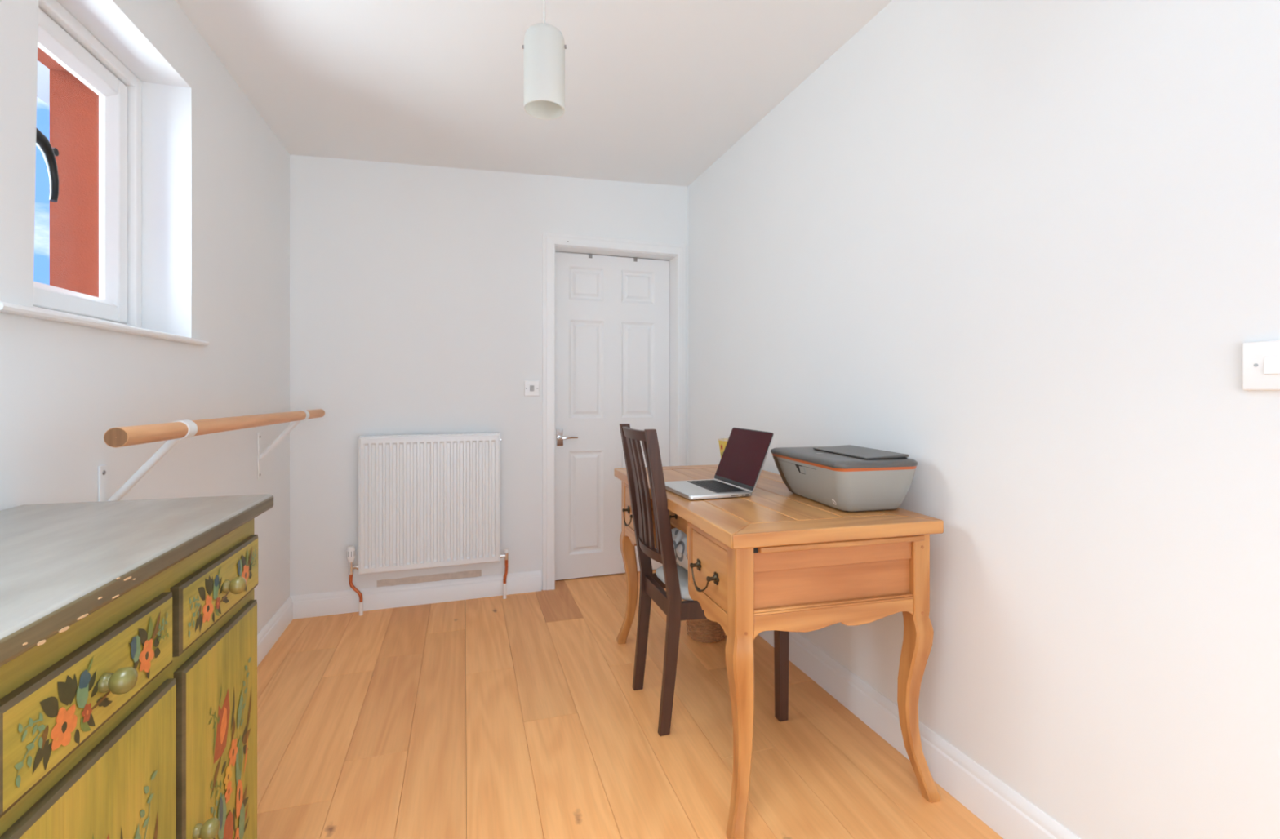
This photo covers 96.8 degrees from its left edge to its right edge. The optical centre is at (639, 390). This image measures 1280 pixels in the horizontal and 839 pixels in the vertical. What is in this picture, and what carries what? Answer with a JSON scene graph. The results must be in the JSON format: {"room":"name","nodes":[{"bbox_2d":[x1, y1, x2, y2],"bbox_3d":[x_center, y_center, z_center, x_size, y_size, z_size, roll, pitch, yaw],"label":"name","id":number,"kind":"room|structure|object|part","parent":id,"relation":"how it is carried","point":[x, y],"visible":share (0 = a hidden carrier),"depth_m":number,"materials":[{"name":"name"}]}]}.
{"room":"home office","nodes":[
{"label":"home office","id":0,"kind":"room"},
{"bbox_2d":[37,46,98,297],"bbox_3d":[-1.329,0.033,0.505,0.162,2.435,5.250,0,0,-17],"label":"wall","id":1,"kind":"structure","parent":0,"point":[73,106],"depth_m":1.74,"materials":[{"name":"red brick"}]},
{"bbox_2d":[0,0,289,634],"bbox_3d":[-1.156,0.033,0.559,0.200,2.435,5.250,0,0,-17],"label":"wall","id":2,"kind":"structure","parent":0,"point":[215,176],"depth_m":1.80,"materials":[{"name":"white paint"}]},
{"bbox_2d":[0,0,208,346],"bbox_3d":[-1.417,-0.559,1.445,0.224,0.825,0.888,0,0,-17],"label":"window","id":3,"kind":"structure","parent":2,"relation":"in","point":[117,308],"depth_m":1.68,"materials":[{"name":"white plastic"}]},
{"bbox_3d":[-1.402,-0.533,1.323,0.031,0.155,0.132,0,0,-11],"label":"lever","id":4,"kind":"part","parent":3,"relation":"part of","materials":[{"name":"black metal"}]},
{"bbox_3d":[-1.509,-0.567,1.454,0.050,0.730,0.601,0,0,-17],"label":"sash","id":5,"kind":"part","parent":3,"relation":"part of","materials":[{"name":"white plastic"}]},
{"bbox_3d":[-1.498,-0.567,1.445,0.070,0.810,0.705,0,0,-17],"label":"frame","id":6,"kind":"part","parent":3,"relation":"part of","materials":[{"name":"white plastic"}]},
{"bbox_3d":[-1.384,-0.156,1.456,0.154,0.018,0.888,0,0,-17],"label":"sill","id":7,"kind":"part","parent":3,"relation":"part of","materials":[{"name":"white paint"}]},
{"bbox_2d":[97,408,324,501],"bbox_3d":[-1.383,0.228,1.948,0.191,0.304,1.711,0,0,-17],"label":"ballet barre","id":8,"kind":"object","parent":2,"relation":"attached to","point":[120,437],"visible":0.84,"depth_m":1.40,"materials":[{"name":"brown wood"}]},
{"bbox_3d":[-1.315,0.105,1.970,0.041,0.058,1.710,0,0,-17],"label":"rail","id":9,"kind":"part","parent":8,"relation":"part of","materials":[{"name":"brown wood"}]},
{"bbox_2d":[257,596,293,666],"bbox_3d":[-1.037,1.094,0.543,0.018,0.112,4.850,0,0,-17],"label":"baseboard","id":10,"kind":"structure","parent":2,"relation":"attached to","point":[272,631],"depth_m":2.58,"materials":[{"name":"white paint"}]},
{"bbox_2d":[289,155,687,595],"bbox_3d":[-0.748,-0.014,3.294,2.320,2.528,0.161,0,0,-19],"label":"wall","id":11,"kind":"structure","parent":0,"point":[415,291],"depth_m":3.06,"materials":[{"name":"paint"}]},
{"bbox_2d":[289,570,541,619],"bbox_3d":[-1.163,1.094,3.059,1.262,0.112,0.019,0,0,-19],"label":"baseboard","id":12,"kind":"structure","parent":11,"relation":"attached to","point":[306,606],"depth_m":3.04,"materials":[{"name":"white paint"}]},
{"bbox_2d":[346,432,508,615],"bbox_3d":[-1.114,0.694,3.032,0.804,0.913,0.097,0,0,-19],"label":"radiator","id":13,"kind":"object","parent":11,"relation":"attached to","point":[425,501],"visible":1,"depth_m":2.99,"materials":[{"name":"white metal"}]},
{"bbox_3d":[-1.433,0.588,2.905,0.005,0.699,0.054,0,0,-19],"label":"panel","id":14,"kind":"part","parent":13,"relation":"part of","materials":[{"name":"white metal"}]},
{"bbox_2d":[359,432,499,437],"bbox_3d":[-1.104,0.239,3.018,0.692,0.005,0.053,0,0,-19],"label":"grille","id":15,"kind":"object","parent":13,"relation":"attached to","point":[488,434],"depth_m":3.02,"materials":[{"name":"white metal"}]},
{"bbox_3d":[-1.095,0.590,2.993,0.692,0.695,0.010,0,0,-19],"label":"panel","id":16,"kind":"part","parent":13,"relation":"part of","materials":[{"name":"white metal"}]},
{"bbox_3d":[-0.775,0.588,3.130,0.005,0.699,0.054,0,0,-19],"label":"panel","id":17,"kind":"part","parent":13,"relation":"part of","materials":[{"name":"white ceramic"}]},
{"bbox_2d":[524,381,539,395],"bbox_3d":[-0.618,-0.009,3.248,0.085,0.086,0.013,0,0,-19],"label":"wall switch","id":18,"kind":"object","parent":11,"relation":"attached to","point":[531,388],"visible":1,"depth_m":3.24,"materials":[{"name":"white plastic"}]},
{"bbox_2d":[542,231,684,590],"bbox_3d":[-0.138,0.121,3.407,0.890,2.058,0.022,0,0,-19],"label":"trim","id":19,"kind":"structure","parent":11,"relation":"attached to","point":[549,240],"depth_m":3.27,"materials":[{"name":"white paint"}]},
{"bbox_3d":[-0.526,0.121,3.275,0.070,2.058,0.021,0,0,-19],"label":"architrave","id":20,"kind":"part","parent":19,"relation":"part of","materials":[{"name":"white paint"}]},
{"bbox_3d":[-0.138,-0.873,3.407,0.890,0.070,0.021,0,0,-19],"label":"architrave","id":21,"kind":"part","parent":19,"relation":"part of","materials":[{"name":"white paint"}]},
{"bbox_3d":[0.257,0.121,3.542,0.055,2.058,0.021,0,0,-19],"label":"architrave","id":22,"kind":"part","parent":19,"relation":"part of","materials":[{"name":"white paint"}]},
{"bbox_2d":[555,245,676,580],"bbox_3d":[-0.160,0.154,3.495,0.775,1.992,0.160,0,0,-19],"label":"door","id":23,"kind":"structure","parent":11,"relation":"in","point":[615,311],"depth_m":3.52,"materials":[{"name":"white paint"}]},
{"bbox_3d":[-0.482,0.286,3.421,0.042,0.102,0.008,0,0,-19],"label":"handle plate","id":24,"kind":"part","parent":23,"relation":"part of","materials":[{"name":"silver metal"}]},
{"bbox_3d":[-0.421,0.286,3.396,0.103,0.018,0.020,0,0,-19],"label":"lever","id":25,"kind":"part","parent":23,"relation":"part of","materials":[{"name":"silver metal"}]},
{"bbox_3d":[-0.330,-0.649,3.483,0.163,0.150,0.008,0,0,-19],"label":"panel","id":26,"kind":"part","parent":23,"relation":"part of","materials":[{"name":"white paint"}]},
{"bbox_3d":[-0.330,-0.127,3.483,0.163,0.547,0.008,0,0,-19],"label":"panel","id":27,"kind":"part","parent":23,"relation":"part of","materials":[{"name":"white paint"}]},
{"bbox_3d":[-0.330,0.685,3.483,0.163,0.575,0.008,0,0,-19],"label":"panel","id":28,"kind":"part","parent":23,"relation":"part of","materials":[{"name":"white paint"}]},
{"bbox_3d":[-0.014,0.685,3.591,0.167,0.575,0.008,0,0,-19],"label":"panel","id":29,"kind":"part","parent":23,"relation":"part of","materials":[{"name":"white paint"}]},
{"bbox_3d":[-0.014,-0.649,3.591,0.167,0.150,0.008,0,0,-19],"label":"panel","id":30,"kind":"part","parent":23,"relation":"part of","materials":[{"name":"white paint"}]},
{"bbox_3d":[-0.014,-0.127,3.591,0.167,0.547,0.008,0,0,-19],"label":"panel","id":31,"kind":"part","parent":23,"relation":"part of","materials":[{"name":"white paint"}]},
{"bbox_2d":[175,0,892,186],"bbox_3d":[-0.147,-1.319,0.896,2.728,0.302,5.300,0,0,-17],"label":"ceiling","id":32,"kind":"structure","parent":0,"point":[656,91],"depth_m":2.20,"materials":[{"name":"paint"}]},
{"bbox_2d":[522,0,566,119],"bbox_3d":[-0.239,-0.963,1.421,0.107,0.527,0.101,0,0,-17],"label":"pendant lamp","id":33,"kind":"object","parent":32,"relation":"hanging from","point":[544,46],"visible":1,"depth_m":1.38,"materials":[{"name":"white glass"}]},
{"bbox_3d":[-0.239,-1.047,1.421,0.005,0.321,0.005,0,0,5],"label":"cord","id":34,"kind":"part","parent":33,"relation":"part of","materials":[{"name":"white plastic"}]},
{"bbox_2d":[257,569,1003,838],"bbox_3d":[-0.035,1.200,0.957,2.218,0.100,5.250,0,0,-17],"label":"floor","id":35,"kind":"structure","parent":0,"point":[519,716],"depth_m":1.87,"materials":[{"name":"brown wood"}]},
{"bbox_2d":[0,493,273,838],"bbox_3d":[-0.890,0.688,0.811,0.458,0.924,0.782,0,0,-16],"label":"base cabinet","id":36,"kind":"object","parent":35,"relation":"on","point":[128,628],"visible":1,"depth_m":0.79,"materials":[{"name":"green paint"}]},
{"bbox_3d":[-0.658,0.355,0.692,0.014,0.106,0.330,0,0,-16],"label":"drawer","id":37,"kind":"part","parent":36,"relation":"part of","materials":[{"name":"green paint"}]},
{"bbox_3d":[-0.660,0.743,0.701,0.014,0.614,0.332,0,0,-16],"label":"door","id":38,"kind":"part","parent":36,"relation":"part of","materials":[{"name":"green paint"}]},
{"bbox_3d":[-0.633,0.354,0.692,0.033,0.030,0.030,0,0,-16],"label":"knob","id":39,"kind":"part","parent":36,"relation":"part of","materials":[{"name":"paint"}]},
{"bbox_3d":[-0.700,0.712,0.920,0.033,0.030,0.030,0,0,-16],"label":"knob","id":40,"kind":"part","parent":36,"relation":"part of","materials":[{"name":"paint"}]},
{"bbox_3d":[-0.757,0.355,1.029,0.014,0.106,0.332,0,0,-16],"label":"drawer","id":41,"kind":"part","parent":36,"relation":"part of","materials":[{"name":"green paint"}]},
{"bbox_3d":[-0.757,0.743,1.030,0.014,0.614,0.316,0,0,-16],"label":"door","id":42,"kind":"part","parent":36,"relation":"part of","materials":[{"name":"green paint"}]},
{"bbox_3d":[-0.732,0.354,1.028,0.033,0.030,0.030,0,0,-16],"label":"knob","id":43,"kind":"part","parent":36,"relation":"part of","materials":[{"name":"paint"}]},
{"bbox_2d":[619,423,789,736],"bbox_3d":[0.206,0.640,2.099,0.530,1.020,0.421,0,0,-17],"label":"dining chair","id":44,"kind":"object","parent":35,"relation":"on","point":[671,576],"visible":0.67,"depth_m":1.97,"materials":[{"name":"brown wood"}]},
{"bbox_3d":[-0.021,0.155,2.029,0.056,0.034,0.300,0,0,-17],"label":"rail","id":45,"kind":"part","parent":44,"relation":"part of","materials":[{"name":"brown wood"}]},
{"bbox_3d":[-0.015,0.640,2.192,0.127,1.020,0.031,0,0,-17],"label":"post","id":46,"kind":"part","parent":44,"relation":"part of","materials":[{"name":"brown wood"}]},
{"bbox_3d":[0.038,0.572,2.047,0.050,0.032,0.300,0,0,-17],"label":"rail","id":47,"kind":"part","parent":44,"relation":"part of","materials":[{"name":"brown wood"}]},
{"bbox_3d":[0.070,0.745,2.057,0.022,0.060,0.284,0,0,-17],"label":"seat rail","id":48,"kind":"part","parent":44,"relation":"part of","materials":[{"name":"brown wood"}]},
{"bbox_3d":[0.205,0.745,2.277,0.389,0.060,0.020,0,0,-23],"label":"seat rail","id":49,"kind":"part","parent":44,"relation":"part of","materials":[{"name":"brown wood"}]},
{"bbox_3d":[0.076,0.640,1.898,0.127,1.020,0.031,0,0,-17],"label":"post","id":50,"kind":"part","parent":44,"relation":"part of","materials":[{"name":"brown wood"}]},
{"bbox_3d":[0.270,0.697,2.119,0.364,0.036,0.390,0,0,-17],"label":"seat","id":51,"kind":"part","parent":44,"relation":"part of","materials":[{"name":"grey fabric"}]},
{"bbox_2d":[671,528,688,571],"bbox_3d":[0.260,0.591,2.107,0.296,0.173,0.296,0,0,-17],"label":"cushion","id":52,"kind":"object","parent":44,"relation":"on","point":[679,537],"visible":0.1,"depth_m":2.02,"materials":[{"name":"white fabric"}]},
{"bbox_3d":[0.305,0.745,1.952,0.389,0.060,0.020,0,0,-11],"label":"seat rail","id":53,"kind":"part","parent":44,"relation":"part of","materials":[{"name":"brown wood"}]},
{"bbox_3d":[0.495,0.930,1.990,0.041,0.440,0.041,0,0,-17],"label":"leg","id":54,"kind":"part","parent":44,"relation":"part of","materials":[{"name":"brown wood"}]},
{"bbox_2d":[683,599,725,643],"bbox_3d":[0.312,1.024,2.666,0.238,0.248,0.238,0,0,-17],"label":"wicker basket","id":55,"kind":"object","parent":35,"relation":"on","point":[702,630],"visible":0.29,"depth_m":2.58,"materials":[{"name":"wicker"}]},
{"bbox_2d":[613,464,943,838],"bbox_3d":[0.363,0.755,2.096,0.664,0.790,1.283,0,0,-17],"label":"writing desk","id":56,"kind":"object","parent":35,"relation":"on","point":[775,557],"visible":0.77,"depth_m":1.56,"materials":[{"name":"brown wood"}]},
{"bbox_3d":[-0.058,0.773,2.575,0.082,0.754,0.086,0,0,-17],"label":"leg","id":57,"kind":"part","parent":56,"relation":"part of","materials":[{"name":"brown wood"}]},
{"bbox_3d":[-0.057,0.548,2.404,0.013,0.056,0.131,0,0,-16],"label":"bail pull","id":58,"kind":"part","parent":56,"relation":"part of","materials":[{"name":"brown metal"}]},
{"bbox_3d":[-0.023,0.510,2.417,0.016,0.165,0.256,0,0,-16],"label":"drawer","id":59,"kind":"part","parent":56,"relation":"part of","materials":[{"name":"brown wood"}]},
{"bbox_3d":[0.129,0.448,2.035,0.014,0.106,0.492,0,0,-16],"label":"rail","id":60,"kind":"part","parent":56,"relation":"part of","materials":[{"name":"brown wood"}]},
{"bbox_3d":[0.118,0.443,2.032,0.010,0.064,0.405,0,0,-16],"label":"drawer","id":61,"kind":"part","parent":56,"relation":"part of","materials":[{"name":"brown wood"}]},
{"bbox_3d":[0.168,0.548,1.627,0.013,0.056,0.131,0,0,-16],"label":"bail pull","id":62,"kind":"part","parent":56,"relation":"part of","materials":[{"name":"brown metal"}]},
{"bbox_3d":[0.200,0.411,1.648,0.019,0.031,0.292,0,0,-16],"label":"rail","id":63,"kind":"part","parent":56,"relation":"part of","materials":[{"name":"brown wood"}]},
{"bbox_3d":[0.204,0.510,1.632,0.016,0.165,0.256,0,0,-16],"label":"drawer","id":64,"kind":"part","parent":56,"relation":"part of","materials":[{"name":"brown wood"}]},
{"bbox_2d":[664,427,774,500],"bbox_3d":[0.264,0.252,2.033,0.319,0.213,0.298,0,0,-19],"label":"laptop","id":65,"kind":"object","parent":56,"relation":"on","point":[744,455],"visible":0.94,"depth_m":2.02,"materials":[{"name":"silver metal"}]},
{"bbox_2d":[687,481,746,493],"bbox_3d":[0.270,0.344,2.035,0.114,0.001,0.254,0,0,-19],"label":"keyboard","id":66,"kind":"object","parent":65,"relation":"on","point":[709,486],"depth_m":2.01,"materials":[{"name":"grey"}]},
{"bbox_3d":[0.373,0.246,2.070,0.089,0.201,0.298,0,0,-19],"label":"lid","id":67,"kind":"part","parent":65,"relation":"part of","materials":[{"name":"silver metal"}]},
{"bbox_2d":[717,438,728,457],"bbox_3d":[0.418,0.294,2.666,0.102,0.130,0.101,0,0,-37],"label":"pot","id":68,"kind":"object","parent":56,"relation":"on","point":[722,442],"visible":0.27,"depth_m":2.65,"materials":[{"name":"yellow ceramic"}]},
{"bbox_3d":[0.259,0.773,1.480,0.083,0.754,0.082,0,0,-17],"label":"leg","id":69,"kind":"part","parent":56,"relation":"part of","materials":[{"name":"brown wood"}]},
{"bbox_3d":[0.526,0.529,1.550,0.488,0.122,0.006,0,0,-15],"label":"panel","id":70,"kind":"part","parent":56,"relation":"part of","materials":[{"name":"brown wood"}]},
{"bbox_3d":[0.527,0.446,1.544,0.488,0.059,0.010,0,0,-15],"label":"rail","id":71,"kind":"part","parent":56,"relation":"part of","materials":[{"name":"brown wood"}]},
{"bbox_2d":[770,444,917,511],"bbox_3d":[0.640,0.276,1.846,0.275,0.168,0.446,0,0,-13],"label":"printer","id":72,"kind":"object","parent":56,"relation":"on","point":[848,477],"visible":1,"depth_m":1.67,"materials":[{"name":"grey plastic"}]},
{"bbox_3d":[0.640,0.213,1.846,0.275,0.019,0.446,0,0,-13],"label":"scanner lid","id":73,"kind":"part","parent":72,"relation":"part of","materials":[{"name":"grey plastic"}]},
{"bbox_3d":[0.793,0.773,1.619,0.082,0.754,0.086,0,0,-17],"label":"leg","id":74,"kind":"part","parent":56,"relation":"part of","materials":[{"name":"brown wood"}]},
{"bbox_2d":[687,0,1279,838],"bbox_3d":[1.078,-0.015,1.248,0.120,2.530,5.250,0,0,-17],"label":"wall","id":75,"kind":"structure","parent":0,"point":[1025,252],"depth_m":1.36,"materials":[{"name":"white paint"}]},
{"bbox_2d":[758,630,1080,838],"bbox_3d":[1.019,1.085,1.204,0.018,0.130,4.900,0,0,-17],"label":"baseboard","id":76,"kind":"structure","parent":75,"relation":"attached to","point":[999,806],"depth_m":1.65,"materials":[{"name":"white paint"}]},
{"bbox_2d":[1241,340,1279,391],"bbox_3d":[1.101,-0.042,0.949,0.013,0.086,0.146,0,0,-17],"label":"light switch","id":77,"kind":"object","parent":75,"relation":"attached to","point":[1260,360],"visible":1,"depth_m":0.99,"materials":[{"name":"white plastic"}]},
{"label":"outside","id":78,"kind":"structure","parent":0,"visible":0},
{"bbox_2d":[36,60,49,105],"bbox_3d":[-2.556,-1.395,2.769,0.850,0.290,2.000,0,0,-17],"label":"roof eave","id":79,"kind":"object","parent":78,"point":[43,73],"visible":0.02,"depth_m":2.37,"materials":[{"name":"white"}]}
]}

